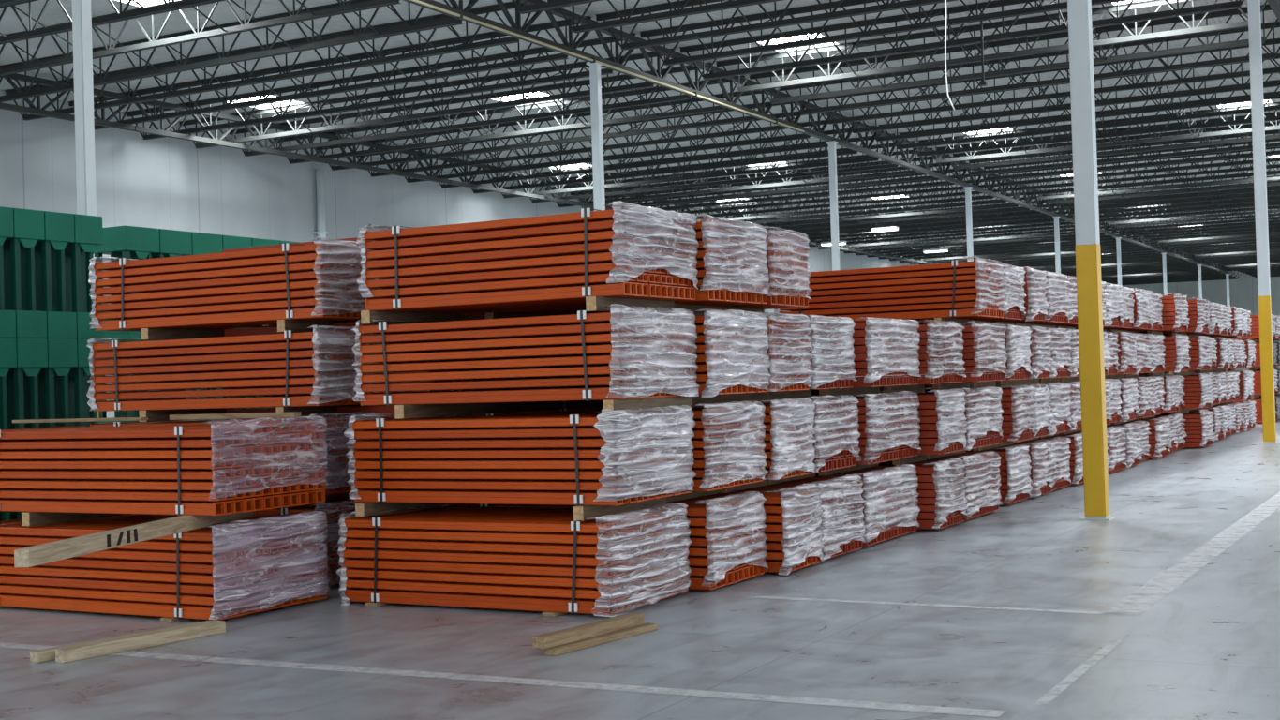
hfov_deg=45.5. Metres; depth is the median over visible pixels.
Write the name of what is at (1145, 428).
bundle
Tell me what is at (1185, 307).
bundle
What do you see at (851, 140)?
joist
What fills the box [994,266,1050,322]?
bundle
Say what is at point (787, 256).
bundle
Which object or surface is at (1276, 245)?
joist
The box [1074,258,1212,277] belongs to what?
joist
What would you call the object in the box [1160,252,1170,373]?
support column
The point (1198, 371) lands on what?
bearer
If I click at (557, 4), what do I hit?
joist
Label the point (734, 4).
joist
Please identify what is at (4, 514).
steel frame
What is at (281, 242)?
steel frame
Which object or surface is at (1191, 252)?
joist
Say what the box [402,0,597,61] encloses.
girder
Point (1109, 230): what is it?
joist
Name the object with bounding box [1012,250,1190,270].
joist
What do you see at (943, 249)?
ceiling lamp
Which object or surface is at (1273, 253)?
joist
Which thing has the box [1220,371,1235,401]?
bundle
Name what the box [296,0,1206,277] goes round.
brace
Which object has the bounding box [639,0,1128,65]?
joist
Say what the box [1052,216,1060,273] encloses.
support column
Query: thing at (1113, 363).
bundle
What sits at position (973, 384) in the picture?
bearer
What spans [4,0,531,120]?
joist
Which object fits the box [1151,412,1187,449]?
bundle
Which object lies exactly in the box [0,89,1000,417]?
wall
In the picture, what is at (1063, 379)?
bearer
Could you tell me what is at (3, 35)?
roof bridging
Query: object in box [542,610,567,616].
bearer
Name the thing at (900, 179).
joist
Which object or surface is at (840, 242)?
ceiling lamp
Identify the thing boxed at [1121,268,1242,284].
joist
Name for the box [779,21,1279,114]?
joist
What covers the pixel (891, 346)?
bundle
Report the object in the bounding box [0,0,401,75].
joist
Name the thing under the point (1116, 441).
bundle
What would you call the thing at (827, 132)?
joist
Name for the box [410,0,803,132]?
pipe
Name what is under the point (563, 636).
board
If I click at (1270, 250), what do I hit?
joist
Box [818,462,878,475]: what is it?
bearer
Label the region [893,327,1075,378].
bundle
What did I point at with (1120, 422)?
bearer
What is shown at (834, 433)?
bundle
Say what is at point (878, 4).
brace
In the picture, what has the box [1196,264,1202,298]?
support column
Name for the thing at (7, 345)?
steel frame
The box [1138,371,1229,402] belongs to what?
bundle
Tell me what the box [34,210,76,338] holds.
steel frame
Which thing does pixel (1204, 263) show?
joist
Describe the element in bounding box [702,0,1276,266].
brace
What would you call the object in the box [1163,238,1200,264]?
girder
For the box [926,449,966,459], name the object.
bearer
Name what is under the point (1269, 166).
joist
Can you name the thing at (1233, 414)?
bundle
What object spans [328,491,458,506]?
bundle
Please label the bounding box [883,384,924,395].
bearer
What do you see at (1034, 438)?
bearer
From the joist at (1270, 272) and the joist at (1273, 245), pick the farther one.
the joist at (1270, 272)
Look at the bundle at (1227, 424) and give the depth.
35.51 m
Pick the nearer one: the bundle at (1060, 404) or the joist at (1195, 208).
the bundle at (1060, 404)
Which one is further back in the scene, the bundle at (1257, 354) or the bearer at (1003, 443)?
the bundle at (1257, 354)
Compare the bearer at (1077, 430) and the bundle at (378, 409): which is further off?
the bearer at (1077, 430)
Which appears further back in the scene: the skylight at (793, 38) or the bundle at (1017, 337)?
the skylight at (793, 38)
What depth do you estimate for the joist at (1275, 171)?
73.72 m
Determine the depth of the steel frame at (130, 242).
21.18 m
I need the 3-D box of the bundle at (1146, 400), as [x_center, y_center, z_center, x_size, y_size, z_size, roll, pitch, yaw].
[8.072,0.700,28.010,2.598,0.726,1.333,-2,-1,28]
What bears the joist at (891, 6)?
on the girder at (817, 132)
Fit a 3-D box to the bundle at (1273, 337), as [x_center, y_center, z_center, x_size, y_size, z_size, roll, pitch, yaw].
[17.417,-0.939,45.089,2.643,0.724,1.321,-2,-1,28]
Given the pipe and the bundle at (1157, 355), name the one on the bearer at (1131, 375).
the bundle at (1157, 355)
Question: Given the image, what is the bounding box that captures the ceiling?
[0,0,1279,260]
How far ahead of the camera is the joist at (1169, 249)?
131.35 m
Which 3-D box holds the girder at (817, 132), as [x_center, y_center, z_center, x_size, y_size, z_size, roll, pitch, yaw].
[2.887,-8.478,48.115,0.200,1.090,17.143,-2,-1,29]
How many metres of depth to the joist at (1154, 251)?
121.90 m
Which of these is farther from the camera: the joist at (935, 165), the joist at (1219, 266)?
the joist at (1219, 266)
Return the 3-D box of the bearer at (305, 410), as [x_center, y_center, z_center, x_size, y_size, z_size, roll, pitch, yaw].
[-2.978,0.479,14.320,0.090,0.113,1.186,-2,-1,29]
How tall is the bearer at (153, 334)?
0.113 m
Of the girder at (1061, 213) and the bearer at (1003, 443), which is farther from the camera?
the girder at (1061, 213)
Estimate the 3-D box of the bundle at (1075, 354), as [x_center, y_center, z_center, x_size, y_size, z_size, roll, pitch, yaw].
[5.586,-0.073,23.521,2.647,0.728,1.215,-2,-1,29]
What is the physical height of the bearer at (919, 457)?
0.113 m
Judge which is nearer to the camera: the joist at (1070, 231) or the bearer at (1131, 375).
the bearer at (1131, 375)
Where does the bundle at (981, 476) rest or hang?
on the floor
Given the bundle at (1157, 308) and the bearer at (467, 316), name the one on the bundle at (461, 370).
the bearer at (467, 316)
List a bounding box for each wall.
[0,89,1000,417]
[1078,270,1279,373]
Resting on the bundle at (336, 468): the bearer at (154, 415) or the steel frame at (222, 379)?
the bearer at (154, 415)
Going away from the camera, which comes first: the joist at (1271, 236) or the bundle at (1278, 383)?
the bundle at (1278, 383)
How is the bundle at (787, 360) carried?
on the bearer at (569, 404)
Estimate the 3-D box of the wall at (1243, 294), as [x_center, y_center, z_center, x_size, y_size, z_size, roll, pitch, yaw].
[70.908,-4.273,157.742,54.200,12.000,0.300,-2,-1,29]
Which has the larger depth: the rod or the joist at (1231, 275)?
the joist at (1231, 275)
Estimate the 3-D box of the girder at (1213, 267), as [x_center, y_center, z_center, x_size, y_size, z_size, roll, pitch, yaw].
[52.114,-8.756,138.428,0.200,1.090,17.143,-2,-1,29]
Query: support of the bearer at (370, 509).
on the bundle at (498, 558)
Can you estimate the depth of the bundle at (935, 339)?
17.44 m
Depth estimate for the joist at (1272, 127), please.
60.31 m
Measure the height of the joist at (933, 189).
1.020 m
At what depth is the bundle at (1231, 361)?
36.82 m
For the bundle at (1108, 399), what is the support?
on the bearer at (1077, 430)
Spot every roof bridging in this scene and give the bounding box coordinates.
[0,5,1140,283]
[0,43,1033,267]
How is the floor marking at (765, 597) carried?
on the floor
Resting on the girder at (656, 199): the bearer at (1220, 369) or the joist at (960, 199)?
the joist at (960, 199)
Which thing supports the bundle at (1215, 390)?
on the bearer
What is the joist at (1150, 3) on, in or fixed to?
attached to the ceiling
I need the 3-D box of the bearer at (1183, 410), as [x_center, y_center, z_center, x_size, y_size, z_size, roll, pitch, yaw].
[11.449,1.073,32.212,0.090,0.113,1.280,-2,-1,29]
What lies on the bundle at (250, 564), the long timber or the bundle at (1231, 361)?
the long timber
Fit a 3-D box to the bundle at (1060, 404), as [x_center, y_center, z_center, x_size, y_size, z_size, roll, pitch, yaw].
[4.963,0.725,22.417,2.653,0.728,1.269,-2,-1,28]
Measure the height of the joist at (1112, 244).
1.020 m
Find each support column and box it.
[71,0,98,417]
[586,61,605,210]
[825,140,840,270]
[963,186,973,372]
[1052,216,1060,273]
[1067,0,1115,520]
[1115,237,1121,284]
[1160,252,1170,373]
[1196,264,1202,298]
[1225,273,1230,306]
[1247,0,1279,443]
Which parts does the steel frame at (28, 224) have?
post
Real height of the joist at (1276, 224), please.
1.020 m
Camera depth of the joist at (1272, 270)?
149.21 m
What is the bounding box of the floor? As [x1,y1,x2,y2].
[0,391,1279,719]
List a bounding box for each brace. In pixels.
[132,0,1174,278]
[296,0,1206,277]
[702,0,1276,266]
[875,0,1279,238]
[1039,0,1279,198]
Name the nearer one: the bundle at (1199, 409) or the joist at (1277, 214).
the bundle at (1199, 409)
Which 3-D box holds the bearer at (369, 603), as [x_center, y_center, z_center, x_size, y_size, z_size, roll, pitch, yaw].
[-1.856,1.970,12.845,0.120,0.030,1.310,-2,-1,29]
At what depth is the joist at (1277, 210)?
91.72 m
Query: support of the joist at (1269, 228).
attached to the ceiling
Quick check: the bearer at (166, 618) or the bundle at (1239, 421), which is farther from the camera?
the bundle at (1239, 421)
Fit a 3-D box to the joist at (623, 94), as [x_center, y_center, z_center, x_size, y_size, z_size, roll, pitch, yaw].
[-5.343,-8.339,53.996,19.880,1.020,0.180,-2,-1,29]
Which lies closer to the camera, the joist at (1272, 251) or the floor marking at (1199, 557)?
the floor marking at (1199, 557)
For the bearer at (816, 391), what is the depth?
19.38 m
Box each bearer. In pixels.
[21,511,131,525]
[139,407,234,421]
[141,327,225,340]
[160,616,187,622]
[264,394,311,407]
[275,403,360,418]
[277,319,355,332]
[325,492,346,501]
[355,502,454,516]
[360,310,461,324]
[364,601,390,607]
[394,401,494,418]
[463,312,485,319]
[485,312,554,319]
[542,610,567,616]
[562,399,604,408]
[572,496,666,520]
[585,296,674,312]
[602,395,692,412]
[666,489,717,502]
[673,303,720,315]
[692,394,720,406]
[717,479,768,492]
[720,306,764,312]
[720,391,766,402]
[765,389,811,401]
[768,472,815,484]
[811,388,818,395]
[818,386,879,399]
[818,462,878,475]
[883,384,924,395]
[892,454,926,464]
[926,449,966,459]
[932,381,969,392]
[934,317,967,326]
[967,319,990,326]
[969,380,996,389]
[972,443,1000,450]
[990,321,1013,327]
[995,379,1017,387]
[1000,441,1017,446]
[1013,322,1037,327]
[1017,378,1039,386]
[1017,437,1038,442]
[1037,324,1055,329]
[1038,432,1058,438]
[1039,377,1059,384]
[1055,325,1075,330]
[1058,375,1078,383]
[1058,428,1081,434]
[1106,328,1126,334]
[1109,373,1124,378]
[1110,419,1129,424]
[1124,372,1138,378]
[1146,330,1162,335]
[1148,372,1163,377]
[1171,332,1186,336]
[1173,371,1188,375]
[1174,408,1189,414]
[1187,370,1194,374]
[1196,369,1207,373]
[1213,368,1221,372]
[1250,394,1259,399]
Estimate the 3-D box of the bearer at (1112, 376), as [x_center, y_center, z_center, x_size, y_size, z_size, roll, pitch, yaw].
[8.634,0.305,27.697,0.090,0.113,1.280,-2,-1,29]
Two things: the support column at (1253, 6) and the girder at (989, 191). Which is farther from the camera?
the girder at (989, 191)
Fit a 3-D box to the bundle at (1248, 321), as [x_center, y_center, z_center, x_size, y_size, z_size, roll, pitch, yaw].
[14.897,-0.923,40.635,2.637,0.724,1.003,-2,-1,29]
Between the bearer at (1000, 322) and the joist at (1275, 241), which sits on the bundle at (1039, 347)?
the bearer at (1000, 322)
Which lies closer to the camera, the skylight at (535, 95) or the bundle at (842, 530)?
the bundle at (842, 530)
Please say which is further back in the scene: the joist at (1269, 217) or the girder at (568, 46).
the joist at (1269, 217)
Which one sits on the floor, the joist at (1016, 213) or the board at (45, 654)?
the board at (45, 654)
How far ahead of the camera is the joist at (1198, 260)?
146.71 m
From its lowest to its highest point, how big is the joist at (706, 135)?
1.020 m
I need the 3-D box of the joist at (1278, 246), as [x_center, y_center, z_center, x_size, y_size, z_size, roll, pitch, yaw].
[56.356,-9.210,129.141,16.160,1.020,0.180,-2,-1,29]
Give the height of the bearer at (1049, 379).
0.113 m
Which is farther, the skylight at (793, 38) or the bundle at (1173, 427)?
the skylight at (793, 38)
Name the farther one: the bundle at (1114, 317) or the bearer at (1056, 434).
the bundle at (1114, 317)
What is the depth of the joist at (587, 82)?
51.35 m
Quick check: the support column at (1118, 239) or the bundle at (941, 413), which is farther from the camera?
the support column at (1118, 239)
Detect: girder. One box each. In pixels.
[0,73,134,131]
[132,96,450,183]
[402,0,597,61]
[447,157,642,209]
[595,21,833,141]
[643,194,777,228]
[775,222,873,254]
[832,112,969,187]
[873,238,942,264]
[967,166,1057,216]
[1056,197,1119,237]
[1117,223,1165,253]
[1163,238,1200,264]
[1199,256,1228,273]
[1266,0,1279,22]
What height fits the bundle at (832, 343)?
0.726 m
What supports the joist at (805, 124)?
on the girder at (497, 187)
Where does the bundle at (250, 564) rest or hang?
on the floor
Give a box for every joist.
[0,0,29,6]
[0,0,226,44]
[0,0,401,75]
[0,0,472,102]
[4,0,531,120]
[67,15,592,129]
[126,32,636,139]
[179,48,672,148]
[229,62,712,156]
[274,74,744,163]
[316,88,774,170]
[357,101,795,177]
[396,110,821,182]
[426,119,846,188]
[459,125,875,193]
[491,133,894,198]
[512,0,603,14]
[518,140,914,203]
[544,148,932,207]
[547,0,783,33]
[569,154,949,210]
[595,0,957,50]
[604,160,965,209]
[622,166,980,213]
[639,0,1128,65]
[645,174,984,216]
[666,178,999,221]
[679,0,1244,79]
[697,183,1014,223]
[715,0,1266,92]
[719,188,1024,226]
[729,190,1043,230]
[746,194,1054,234]
[749,3,1278,104]
[759,198,1064,236]
[765,202,1073,239]
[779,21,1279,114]
[795,207,1074,242]
[802,210,1074,246]
[807,37,1279,124]
[808,214,1074,249]
[820,217,1102,251]
[833,53,1279,133]
[843,221,1110,253]
[847,223,1117,255]
[861,66,1279,141]
[866,225,1125,257]
[878,79,1279,148]
[878,227,1127,258]
[884,230,1133,260]
[898,231,1148,262]
[899,90,1279,156]
[900,234,1156,264]
[914,237,1154,264]
[918,102,1279,163]
[922,239,1160,263]
[929,241,1163,264]
[937,111,1279,169]
[938,244,1169,266]
[953,120,1279,175]
[968,129,1279,180]
[983,138,1279,185]
[989,245,1174,267]
[992,247,1181,267]
[997,146,1279,191]
[997,249,1186,269]
[1011,153,1279,195]
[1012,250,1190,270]
[1014,252,1195,272]
[1023,161,1279,199]
[1039,167,1279,204]
[1047,253,1200,273]
[1047,255,1202,274]
[1050,169,1279,208]
[1056,175,1279,211]
[1064,257,1208,276]
[1067,180,1279,213]
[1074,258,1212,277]
[1075,260,1216,279]
[1098,185,1279,217]
[1098,190,1279,222]
[1099,194,1279,224]
[1101,262,1220,278]
[1101,263,1223,280]
[1101,264,1229,281]
[1104,199,1279,227]
[1104,266,1231,282]
[1107,267,1235,282]
[1111,204,1279,230]
[1112,267,1238,283]
[1118,208,1279,233]
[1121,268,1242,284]
[1126,211,1279,235]
[1136,216,1279,238]
[1143,216,1279,240]
[1146,219,1279,242]
[1152,223,1279,244]
[1159,225,1279,247]
[1166,228,1279,249]
[1170,231,1279,251]
[1178,234,1279,253]
[1186,239,1279,256]
[1190,237,1279,254]
[1192,241,1279,257]
[1201,244,1279,261]
[1204,244,1279,259]
[1205,246,1279,262]
[1209,249,1279,264]
[1220,251,1279,265]
[1224,253,1279,267]
[1229,264,1279,267]
[1232,265,1279,269]
[1235,267,1279,270]
[1239,267,1279,271]
[1242,269,1279,273]
[1246,271,1279,274]
[1249,272,1279,275]
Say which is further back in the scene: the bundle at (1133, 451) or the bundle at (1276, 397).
the bundle at (1276, 397)
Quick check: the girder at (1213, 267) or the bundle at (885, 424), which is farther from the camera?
the girder at (1213, 267)
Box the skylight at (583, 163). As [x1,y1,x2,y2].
[557,163,589,167]
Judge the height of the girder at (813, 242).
1.090 m
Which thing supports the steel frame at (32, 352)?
on the steel frame at (12, 514)
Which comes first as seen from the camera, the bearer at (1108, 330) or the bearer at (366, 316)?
the bearer at (366, 316)
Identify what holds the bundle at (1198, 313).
on the bearer
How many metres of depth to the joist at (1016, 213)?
89.53 m
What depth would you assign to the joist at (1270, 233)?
107.23 m
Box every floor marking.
[0,641,1004,716]
[748,595,1122,614]
[1033,640,1122,704]
[1102,491,1279,615]
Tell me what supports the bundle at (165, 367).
on the bearer at (154, 415)
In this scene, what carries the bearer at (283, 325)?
on the bundle at (165, 367)
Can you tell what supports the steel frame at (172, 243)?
on the steel frame
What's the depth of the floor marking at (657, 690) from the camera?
8.84 m
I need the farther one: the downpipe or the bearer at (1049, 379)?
the downpipe
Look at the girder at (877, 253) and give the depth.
114.51 m
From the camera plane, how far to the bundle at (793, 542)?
13.53 m
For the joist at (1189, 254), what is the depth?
137.83 m
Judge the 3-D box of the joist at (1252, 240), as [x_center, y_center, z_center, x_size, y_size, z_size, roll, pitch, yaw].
[45.807,-9.150,109.789,16.160,1.020,0.180,-2,-1,29]
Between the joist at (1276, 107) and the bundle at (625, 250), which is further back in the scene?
the joist at (1276, 107)
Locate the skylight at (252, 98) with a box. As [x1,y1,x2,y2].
[238,95,295,105]
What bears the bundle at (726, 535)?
on the bearer
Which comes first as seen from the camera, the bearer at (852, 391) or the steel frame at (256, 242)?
the bearer at (852, 391)
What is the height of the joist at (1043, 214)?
1.020 m
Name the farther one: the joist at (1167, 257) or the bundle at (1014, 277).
the joist at (1167, 257)
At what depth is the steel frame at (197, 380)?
22.48 m
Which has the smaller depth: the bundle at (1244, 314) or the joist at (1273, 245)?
the bundle at (1244, 314)
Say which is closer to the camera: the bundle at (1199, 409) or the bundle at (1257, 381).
the bundle at (1199, 409)
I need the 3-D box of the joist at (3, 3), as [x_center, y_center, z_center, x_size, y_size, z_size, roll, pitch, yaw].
[-15.892,-8.279,34.644,19.880,1.020,0.180,-2,-1,29]
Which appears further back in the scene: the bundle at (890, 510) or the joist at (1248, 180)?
the joist at (1248, 180)
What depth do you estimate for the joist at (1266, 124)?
64.77 m
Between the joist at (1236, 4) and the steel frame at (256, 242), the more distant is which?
the joist at (1236, 4)
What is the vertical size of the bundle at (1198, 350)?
0.725 m
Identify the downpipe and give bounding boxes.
[313,168,327,239]
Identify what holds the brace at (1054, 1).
attached to the joist at (1205, 103)
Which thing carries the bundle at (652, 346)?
on the bearer at (637, 405)
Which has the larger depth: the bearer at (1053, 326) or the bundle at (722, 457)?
the bearer at (1053, 326)
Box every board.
[12,416,148,422]
[29,620,213,662]
[55,620,225,662]
[169,411,301,419]
[532,611,644,649]
[544,622,657,655]
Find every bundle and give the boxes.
[0,415,327,515]
[0,510,330,620]
[86,324,405,411]
[88,236,375,331]
[89,411,380,494]
[182,498,361,587]
[222,237,385,307]
[224,318,507,397]
[225,404,457,427]
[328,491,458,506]
[335,502,692,616]
[343,404,696,505]
[350,303,699,405]
[356,200,699,313]
[456,491,768,590]
[457,400,768,491]
[461,308,771,397]
[461,370,580,387]
[464,213,769,314]
[537,312,814,391]
[537,397,816,479]
[589,394,862,472]
[592,314,856,389]
[697,483,823,575]
[699,316,922,386]
[720,225,812,309]
[747,474,865,562]
[773,255,1006,322]
[787,319,966,384]
[798,463,920,546]
[811,386,1003,450]
[811,390,921,463]
[838,323,1032,379]
[842,320,1008,382]
[865,458,969,529]
[874,387,967,454]
[878,383,1054,437]
[878,384,1037,442]
[879,450,1002,520]
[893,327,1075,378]
[895,326,1054,378]
[915,262,1026,324]
[920,327,1079,376]
[924,380,1081,430]
[924,382,1073,434]
[946,330,1111,374]
[952,444,1032,504]
[972,331,1121,374]
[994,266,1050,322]
[997,440,1056,497]
[1000,331,1137,373]
[1014,436,1071,491]
[1020,269,1071,324]
[1030,332,1153,372]
[1037,431,1083,484]
[1041,275,1077,325]
[1055,281,1106,327]
[1056,333,1165,372]
[1056,334,1191,372]
[1056,430,1110,468]
[1059,380,1113,424]
[1073,378,1122,422]
[1079,425,1127,473]
[1102,281,1126,327]
[1102,286,1134,328]
[1106,422,1143,467]
[1108,337,1217,369]
[1110,419,1150,461]
[1112,335,1211,370]
[1115,287,1154,329]
[1116,377,1141,420]
[1119,376,1156,417]
[1126,292,1163,331]
[1128,416,1172,459]
[1137,292,1190,332]
[1137,375,1166,414]
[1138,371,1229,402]
[1138,415,1178,452]
[1139,371,1240,400]
[1141,307,1187,333]
[1142,374,1179,413]
[1143,306,1211,335]
[1143,372,1221,404]
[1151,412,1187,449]
[1160,410,1215,446]
[1162,297,1212,334]
[1162,373,1185,409]
[1163,340,1247,367]
[1163,370,1253,400]
[1165,338,1243,368]
[1166,338,1235,368]
[1167,301,1220,336]
[1167,408,1208,413]
[1168,337,1230,369]
[1181,372,1214,408]
[1189,341,1278,365]
[1189,406,1225,441]
[1190,341,1260,366]
[1193,339,1256,367]
[1194,369,1278,394]
[1196,404,1232,438]
[1198,302,1229,335]
[1205,306,1234,336]
[1208,403,1236,434]
[1210,306,1244,337]
[1210,309,1249,338]
[1215,401,1245,432]
[1218,401,1253,431]
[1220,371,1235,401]
[1224,370,1254,397]
[1231,313,1275,339]
[1232,400,1257,427]
[1234,398,1276,422]
[1240,310,1251,337]
[1241,314,1277,340]
[1251,368,1278,392]
[1258,395,1279,420]
[1273,341,1279,365]
[1274,314,1279,339]
[1275,368,1279,392]
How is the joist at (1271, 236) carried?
attached to the ceiling
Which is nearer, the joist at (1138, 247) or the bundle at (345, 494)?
the bundle at (345, 494)
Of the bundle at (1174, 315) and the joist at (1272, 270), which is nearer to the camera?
the bundle at (1174, 315)
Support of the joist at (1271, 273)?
attached to the ceiling
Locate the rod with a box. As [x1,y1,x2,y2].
[979,20,987,86]
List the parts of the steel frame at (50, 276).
post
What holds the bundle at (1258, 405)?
on the bearer
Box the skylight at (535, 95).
[499,91,549,100]
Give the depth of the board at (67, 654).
10.57 m
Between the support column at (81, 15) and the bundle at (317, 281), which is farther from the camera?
the support column at (81, 15)
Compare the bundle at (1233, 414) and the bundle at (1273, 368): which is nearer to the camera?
the bundle at (1233, 414)
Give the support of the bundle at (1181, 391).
on the bearer
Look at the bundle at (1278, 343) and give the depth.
45.07 m
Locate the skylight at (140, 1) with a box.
[134,0,156,3]
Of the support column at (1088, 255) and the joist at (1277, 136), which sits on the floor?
the support column at (1088, 255)
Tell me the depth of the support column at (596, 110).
40.46 m
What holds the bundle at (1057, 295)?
on the bearer at (1015, 323)
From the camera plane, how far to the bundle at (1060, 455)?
21.84 m
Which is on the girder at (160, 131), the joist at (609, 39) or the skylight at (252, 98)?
the joist at (609, 39)
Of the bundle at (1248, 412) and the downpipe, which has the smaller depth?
the bundle at (1248, 412)
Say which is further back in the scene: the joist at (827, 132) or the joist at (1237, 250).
the joist at (1237, 250)
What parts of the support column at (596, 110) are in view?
cap plate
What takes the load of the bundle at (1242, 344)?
on the bearer
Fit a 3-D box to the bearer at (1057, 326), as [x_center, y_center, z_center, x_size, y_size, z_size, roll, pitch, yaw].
[6.768,-0.478,24.304,0.090,0.113,1.180,-2,-1,29]
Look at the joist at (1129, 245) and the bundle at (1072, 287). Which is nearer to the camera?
the bundle at (1072, 287)
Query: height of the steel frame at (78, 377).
1.480 m
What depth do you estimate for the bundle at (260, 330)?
14.81 m
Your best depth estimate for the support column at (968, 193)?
70.57 m
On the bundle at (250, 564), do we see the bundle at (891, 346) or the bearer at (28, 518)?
the bearer at (28, 518)
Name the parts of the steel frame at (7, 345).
post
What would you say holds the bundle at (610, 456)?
on the bearer at (370, 509)
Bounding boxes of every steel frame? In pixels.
[0,206,15,337]
[0,337,16,430]
[0,510,9,520]
[2,208,46,338]
[6,337,47,429]
[9,511,22,520]
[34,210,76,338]
[37,338,77,427]
[64,213,104,338]
[67,338,105,426]
[93,224,159,333]
[97,332,146,423]
[151,228,192,258]
[187,380,225,419]
[191,231,222,254]
[210,379,249,409]
[222,234,252,249]
[251,237,279,246]
[279,239,301,244]
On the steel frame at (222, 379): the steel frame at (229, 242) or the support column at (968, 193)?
the steel frame at (229, 242)
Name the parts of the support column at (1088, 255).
plate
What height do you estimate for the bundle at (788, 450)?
0.727 m
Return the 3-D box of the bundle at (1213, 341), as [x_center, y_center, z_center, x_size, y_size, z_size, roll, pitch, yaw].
[11.835,-0.113,35.007,2.605,0.739,1.294,-2,-1,29]
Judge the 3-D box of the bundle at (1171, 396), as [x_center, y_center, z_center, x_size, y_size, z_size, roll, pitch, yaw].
[9.346,0.693,30.357,2.613,0.726,1.254,-2,-1,29]
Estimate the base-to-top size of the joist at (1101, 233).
1.020 m
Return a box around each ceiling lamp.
[820,218,846,245]
[871,203,898,232]
[922,223,948,253]
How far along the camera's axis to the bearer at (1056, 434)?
23.09 m
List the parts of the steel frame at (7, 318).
post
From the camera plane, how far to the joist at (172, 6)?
35.61 m
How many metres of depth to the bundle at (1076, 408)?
22.64 m
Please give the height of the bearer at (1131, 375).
0.113 m
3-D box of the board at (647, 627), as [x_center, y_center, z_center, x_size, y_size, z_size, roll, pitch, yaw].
[-0.246,1.877,10.276,0.100,0.045,1.130,-2,-1,36]
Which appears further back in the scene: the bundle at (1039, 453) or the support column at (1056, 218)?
the support column at (1056, 218)
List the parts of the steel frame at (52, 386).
post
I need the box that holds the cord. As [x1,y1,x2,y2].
[944,0,954,110]
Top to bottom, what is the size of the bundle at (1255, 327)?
0.745 m
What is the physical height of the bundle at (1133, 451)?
0.745 m
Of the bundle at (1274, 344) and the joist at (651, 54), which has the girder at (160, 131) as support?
the joist at (651, 54)
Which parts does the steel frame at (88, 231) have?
post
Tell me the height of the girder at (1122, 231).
1.090 m
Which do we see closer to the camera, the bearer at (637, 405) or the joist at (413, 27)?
the bearer at (637, 405)
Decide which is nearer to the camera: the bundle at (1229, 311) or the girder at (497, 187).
the bundle at (1229, 311)
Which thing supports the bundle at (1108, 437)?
on the bearer
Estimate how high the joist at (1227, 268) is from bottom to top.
1.020 m
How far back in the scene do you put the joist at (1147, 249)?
120.04 m
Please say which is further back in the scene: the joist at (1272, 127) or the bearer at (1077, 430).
the joist at (1272, 127)
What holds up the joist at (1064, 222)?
on the girder at (813, 242)
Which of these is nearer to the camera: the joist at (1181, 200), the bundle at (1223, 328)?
the bundle at (1223, 328)
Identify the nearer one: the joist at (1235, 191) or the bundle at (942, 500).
the bundle at (942, 500)
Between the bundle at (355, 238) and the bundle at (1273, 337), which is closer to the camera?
the bundle at (355, 238)
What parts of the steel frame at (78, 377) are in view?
post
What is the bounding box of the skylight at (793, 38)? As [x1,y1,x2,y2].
[762,33,822,44]
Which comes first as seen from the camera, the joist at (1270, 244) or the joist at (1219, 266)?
the joist at (1270, 244)
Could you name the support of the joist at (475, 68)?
on the girder at (160, 131)
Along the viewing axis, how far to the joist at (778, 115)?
59.66 m
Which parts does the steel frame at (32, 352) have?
post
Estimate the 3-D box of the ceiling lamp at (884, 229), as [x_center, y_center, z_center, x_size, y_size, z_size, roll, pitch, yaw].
[14.016,-8.188,87.320,1.500,1.600,0.500,-2,-1,29]
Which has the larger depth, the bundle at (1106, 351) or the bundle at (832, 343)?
the bundle at (1106, 351)
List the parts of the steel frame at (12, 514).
post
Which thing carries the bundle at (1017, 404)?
on the bearer at (992, 446)
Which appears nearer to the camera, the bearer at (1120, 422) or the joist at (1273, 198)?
the bearer at (1120, 422)
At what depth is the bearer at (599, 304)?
11.97 m
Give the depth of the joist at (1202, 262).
148.77 m
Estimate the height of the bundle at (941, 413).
0.725 m
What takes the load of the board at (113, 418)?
on the bundle at (213, 468)
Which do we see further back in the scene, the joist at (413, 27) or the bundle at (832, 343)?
the joist at (413, 27)
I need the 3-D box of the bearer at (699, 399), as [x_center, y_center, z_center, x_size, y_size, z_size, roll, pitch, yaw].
[0.410,0.362,13.373,0.090,0.113,1.206,-2,-1,29]
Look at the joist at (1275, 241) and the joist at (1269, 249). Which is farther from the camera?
the joist at (1269, 249)
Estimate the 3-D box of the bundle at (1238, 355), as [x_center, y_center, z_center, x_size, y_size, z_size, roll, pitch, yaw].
[13.796,-0.125,38.458,2.641,0.724,1.270,-2,-1,29]
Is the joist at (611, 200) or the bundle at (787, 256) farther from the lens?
the joist at (611, 200)
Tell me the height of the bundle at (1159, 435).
0.728 m
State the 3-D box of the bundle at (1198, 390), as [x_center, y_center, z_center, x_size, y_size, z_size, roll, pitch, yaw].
[10.818,0.678,32.531,2.618,0.725,1.339,-2,-1,28]
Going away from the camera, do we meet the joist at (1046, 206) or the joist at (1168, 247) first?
the joist at (1046, 206)
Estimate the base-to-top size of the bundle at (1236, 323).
0.724 m
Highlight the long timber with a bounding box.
[14,510,254,566]
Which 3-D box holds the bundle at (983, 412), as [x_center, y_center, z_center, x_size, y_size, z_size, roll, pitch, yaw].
[3.090,0.736,19.213,2.755,0.738,1.536,-2,-1,29]
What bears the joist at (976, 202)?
on the girder at (656, 199)
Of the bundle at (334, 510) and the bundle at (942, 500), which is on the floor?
the bundle at (334, 510)
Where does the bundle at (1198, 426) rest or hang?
on the bearer
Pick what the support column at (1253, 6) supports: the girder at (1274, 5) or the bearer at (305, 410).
the girder at (1274, 5)
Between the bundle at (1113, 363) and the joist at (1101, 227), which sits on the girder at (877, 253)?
the joist at (1101, 227)

